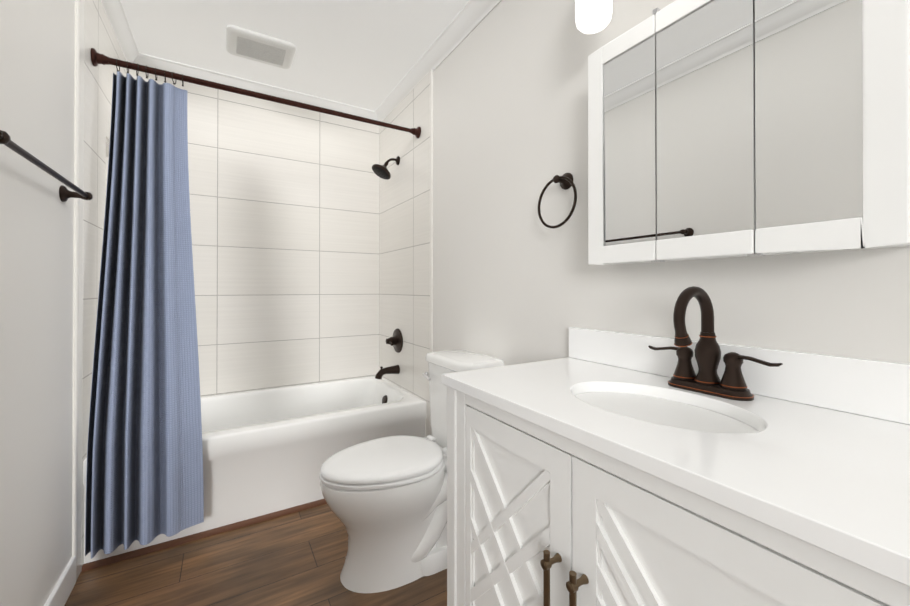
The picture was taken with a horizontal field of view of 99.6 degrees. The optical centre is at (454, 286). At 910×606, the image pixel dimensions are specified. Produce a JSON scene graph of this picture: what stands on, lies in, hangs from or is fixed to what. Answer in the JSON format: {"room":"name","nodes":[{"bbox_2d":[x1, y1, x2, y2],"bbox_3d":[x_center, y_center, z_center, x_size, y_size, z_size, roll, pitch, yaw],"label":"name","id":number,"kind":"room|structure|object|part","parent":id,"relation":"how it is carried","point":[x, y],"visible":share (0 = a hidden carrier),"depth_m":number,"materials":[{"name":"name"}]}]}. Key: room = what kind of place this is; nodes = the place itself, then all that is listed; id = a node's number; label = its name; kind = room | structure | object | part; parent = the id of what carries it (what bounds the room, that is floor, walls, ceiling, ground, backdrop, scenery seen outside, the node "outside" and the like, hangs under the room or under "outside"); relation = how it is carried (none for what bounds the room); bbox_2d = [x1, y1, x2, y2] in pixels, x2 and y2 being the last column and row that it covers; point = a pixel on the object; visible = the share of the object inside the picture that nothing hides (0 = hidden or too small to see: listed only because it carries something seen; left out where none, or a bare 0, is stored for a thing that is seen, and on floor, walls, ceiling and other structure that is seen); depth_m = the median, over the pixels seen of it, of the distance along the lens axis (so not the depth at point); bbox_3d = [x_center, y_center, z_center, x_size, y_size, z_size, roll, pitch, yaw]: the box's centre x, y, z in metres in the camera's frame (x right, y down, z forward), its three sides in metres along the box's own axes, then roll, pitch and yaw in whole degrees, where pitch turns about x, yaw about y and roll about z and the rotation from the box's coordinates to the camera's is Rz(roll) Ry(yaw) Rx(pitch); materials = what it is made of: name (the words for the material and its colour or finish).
{"room":"bathroom","nodes":[
{"label":"bathroom","id":0,"kind":"room"},
{"bbox_2d":[0,0,74,605],"bbox_3d":[-0.915,-0.117,0.454,0.150,2.400,4.200,0,0,-31],"label":"wall","id":1,"kind":"structure","parent":0,"point":[37,79],"depth_m":1.14,"materials":[{"name":"white paint"}]},
{"bbox_2d":[0,130,92,201],"bbox_3d":[-1.152,-0.319,1.071,0.077,0.056,0.666,0,0,-31],"label":"towel bar","id":2,"kind":"object","parent":1,"relation":"attached to","point":[65,194],"visible":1,"depth_m":1.06,"materials":[{"name":"brown metal"}]},
{"bbox_2d":[44,556,75,605],"bbox_3d":[-0.619,1.030,0.114,0.014,0.100,3.023,0,0,-31],"label":"baseboard","id":3,"kind":"structure","parent":1,"relation":"attached to","point":[61,591],"depth_m":1.31,"materials":[{"name":"white paint"}]},
{"bbox_2d":[72,0,84,579],"bbox_3d":[-1.416,-0.081,1.445,0.013,2.338,0.065,0,0,-31],"label":"trim","id":4,"kind":"structure","parent":1,"relation":"attached to","point":[78,293],"depth_m":1.43,"materials":[{"name":"white paint"}]},
{"bbox_2d":[81,0,126,569],"bbox_3d":[-1.686,-0.079,1.793,0.114,2.338,0.810,0,0,-31],"label":"wall tiles","id":5,"kind":"structure","parent":1,"relation":"attached to","point":[100,37],"depth_m":1.59,"materials":[{"name":"white tile"}]},
{"bbox_2d":[101,0,144,65],"bbox_3d":[-0.822,-1.280,0.517,0.066,0.075,3.900,0,0,-31],"label":"crown molding","id":6,"kind":"structure","parent":1,"relation":"attached to","point":[115,12],"depth_m":1.91,"materials":[{"name":"white paint"}]},
{"bbox_2d":[64,504,446,605],"bbox_3d":[-0.208,1.115,0.872,1.800,0.060,4.200,0,0,-31],"label":"floor","id":7,"kind":"structure","parent":0,"point":[298,558],"depth_m":1.45,"materials":[{"name":"brown wood"}]},
{"bbox_2d":[83,375,425,563],"bbox_3d":[-0.999,0.878,2.189,1.470,0.430,0.800,0,0,-31],"label":"bathtub","id":8,"kind":"object","parent":7,"relation":"on","point":[268,450],"visible":0.6,"depth_m":1.91,"materials":[{"name":"white ceramic"}]},
{"bbox_2d":[81,499,326,571],"bbox_3d":[-0.797,1.081,1.852,1.474,0.019,0.019,0,0,-31],"label":"trim","id":9,"kind":"structure","parent":8,"relation":"attached to","point":[157,547],"depth_m":1.66,"materials":[{"name":"brown"}]},
{"bbox_2d":[319,349,503,592],"bbox_3d":[-0.171,0.696,1.560,0.724,0.787,0.386,0,0,-31],"label":"toilet","id":10,"kind":"object","parent":7,"relation":"on","point":[385,498],"visible":0.69,"depth_m":1.41,"materials":[{"name":"white ceramic"}]},
{"bbox_3d":[-0.271,0.678,1.508,0.499,0.041,0.372,0,0,-31],"label":"seat","id":11,"kind":"part","parent":10,"relation":"part of","materials":[{"name":"white plastic"}]},
{"bbox_3d":[0.035,0.516,1.693,0.220,0.427,0.364,0,0,-31],"label":"tank","id":12,"kind":"part","parent":10,"relation":"part of","materials":[{"name":"white ceramic"}]},
{"bbox_2d":[441,286,909,605],"bbox_3d":[0.415,0.541,0.768,0.533,1.086,0.940,0,0,-31],"label":"bathroom vanity","id":13,"kind":"object","parent":7,"relation":"on","point":[608,468],"visible":1,"depth_m":0.66,"materials":[{"name":"white paint"}]},
{"bbox_3d":[0.123,0.617,0.829,0.017,0.634,0.344,0,0,-31],"label":"door","id":14,"kind":"part","parent":13,"relation":"part of","materials":[{"name":"white paint"}]},
{"bbox_2d":[648,286,782,400],"bbox_3d":[0.534,0.118,0.848,0.160,0.238,0.275,0,0,-31],"label":"faucet","id":15,"kind":"object","parent":13,"relation":"on","point":[706,385],"depth_m":0.85,"materials":[{"name":"brown metal"}]},
{"bbox_3d":[0.317,0.615,0.506,0.017,0.634,0.401,0,0,-31],"label":"door","id":16,"kind":"part","parent":13,"relation":"part of","materials":[{"name":"white paint"}]},
{"bbox_2d":[121,0,468,110],"bbox_3d":[-0.208,-1.345,0.886,1.800,0.060,4.200,0,0,-31],"label":"ceiling","id":17,"kind":"structure","parent":0,"point":[366,54],"depth_m":2.01,"materials":[{"name":"white paint"}]},
{"bbox_2d":[226,25,295,68],"bbox_3d":[-1.061,-1.294,2.100,0.330,0.028,0.256,0,0,-31],"label":"ceiling vent","id":18,"kind":"object","parent":17,"relation":"in","point":[255,46],"visible":0.96,"depth_m":2.06,"materials":[{"name":"white plastic"}]},
{"bbox_2d":[433,0,909,365],"bbox_3d":[0.499,-0.113,1.304,0.150,2.400,4.200,0,0,-31],"label":"wall","id":19,"kind":"structure","parent":0,"point":[516,280],"depth_m":1.40,"materials":[{"name":"white paint"}]},
{"bbox_2d":[379,71,429,436],"bbox_3d":[-0.358,-0.074,2.571,0.012,2.338,0.845,0,0,-31],"label":"wall tiles","id":20,"kind":"structure","parent":19,"relation":"attached to","point":[404,256],"depth_m":2.47,"materials":[{"name":"white tile"}]},
{"bbox_2d":[85,48,420,558],"bbox_3d":[-0.808,0.016,1.876,1.474,1.979,0.241,0,0,-31],"label":"shower curtain","id":21,"kind":"object","parent":20,"relation":"attached to","point":[144,479],"visible":1,"depth_m":1.57,"materials":[{"name":"blue fabric"}]},
{"bbox_3d":[-0.852,-0.939,1.955,1.474,0.068,0.068,0,0,-31],"label":"rod","id":22,"kind":"part","parent":21,"relation":"part of","materials":[{"name":"brown metal"}]},
{"bbox_2d":[372,156,399,179],"bbox_3d":[-0.463,-0.802,2.562,0.184,0.166,0.138,0,0,-31],"label":"shower head","id":23,"kind":"object","parent":20,"relation":"attached to","point":[382,171],"visible":1,"depth_m":2.54},
{"bbox_2d":[375,365,399,378],"bbox_3d":[-0.454,0.570,2.559,0.162,0.084,0.062,0,0,-31],"label":"tub spout","id":24,"kind":"object","parent":20,"relation":"attached to","point":[395,369],"visible":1,"depth_m":2.54,"materials":[{"name":"brown metal"}]},
{"bbox_2d":[385,328,402,352],"bbox_3d":[-0.422,0.365,2.580,0.086,0.164,0.164,0,0,-31],"label":"shower valve","id":25,"kind":"object","parent":20,"relation":"attached to","point":[395,341],"visible":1,"depth_m":2.56,"materials":[{"name":"brown metal"}]},
{"bbox_2d":[430,69,432,435],"bbox_3d":[-0.135,-0.076,2.200,0.013,2.338,0.022,0,0,-31],"label":"trim","id":26,"kind":"structure","parent":19,"relation":"attached to","point":[431,210],"depth_m":2.19,"materials":[{"name":"white"}]},
{"bbox_2d":[373,0,501,121],"bbox_3d":[0.407,-1.275,1.256,0.066,0.075,3.900,0,0,-31],"label":"crown molding","id":27,"kind":"structure","parent":19,"relation":"attached to","point":[467,20],"depth_m":2.05,"materials":[{"name":"white paint"}]},
{"bbox_2d":[538,173,576,228],"bbox_3d":[0.364,-0.298,1.324,0.062,0.198,0.177,0,0,-31],"label":"towel ring","id":28,"kind":"object","parent":19,"relation":"attached to","point":[565,180],"visible":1,"depth_m":1.32,"materials":[{"name":"brown metal"}]},
{"bbox_2d":[575,0,611,33],"bbox_3d":[0.573,-0.909,0.878,0.167,0.321,0.700,0,0,-31],"label":"sconce","id":29,"kind":"object","parent":19,"relation":"attached to","point":[592,16],"visible":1,"depth_m":1.08,"materials":[{"name":"white glass"}]},
{"bbox_2d":[588,0,909,264],"bbox_3d":[0.594,-0.374,0.889,0.115,0.626,0.618,0,0,-31],"label":"medicine cabinet mirror","id":30,"kind":"object","parent":19,"relation":"attached to","point":[730,128],"visible":1,"depth_m":0.78,"materials":[{"name":"white paint"}]},
{"bbox_3d":[-1.252,-0.105,2.615,1.500,2.400,0.150,0,0,-31],"label":"wall","id":31,"kind":"structure","parent":0,"visible":0},
{"bbox_2d":[129,69,379,396],"bbox_3d":[-1.210,-0.074,2.545,1.476,2.338,0.012,0,0,-31],"label":"wall tile","id":32,"kind":"structure","parent":31,"relation":"attached to","point":[284,206],"depth_m":2.56,"materials":[{"name":"white tile"}]},
{"bbox_2d":[145,54,372,118],"bbox_3d":[-1.196,-1.268,2.529,1.320,0.075,0.066,0,0,-31],"label":"crown molding","id":33,"kind":"structure","parent":31,"relation":"attached to","point":[151,61],"depth_m":2.45,"materials":[{"name":"white paint"}]}
]}

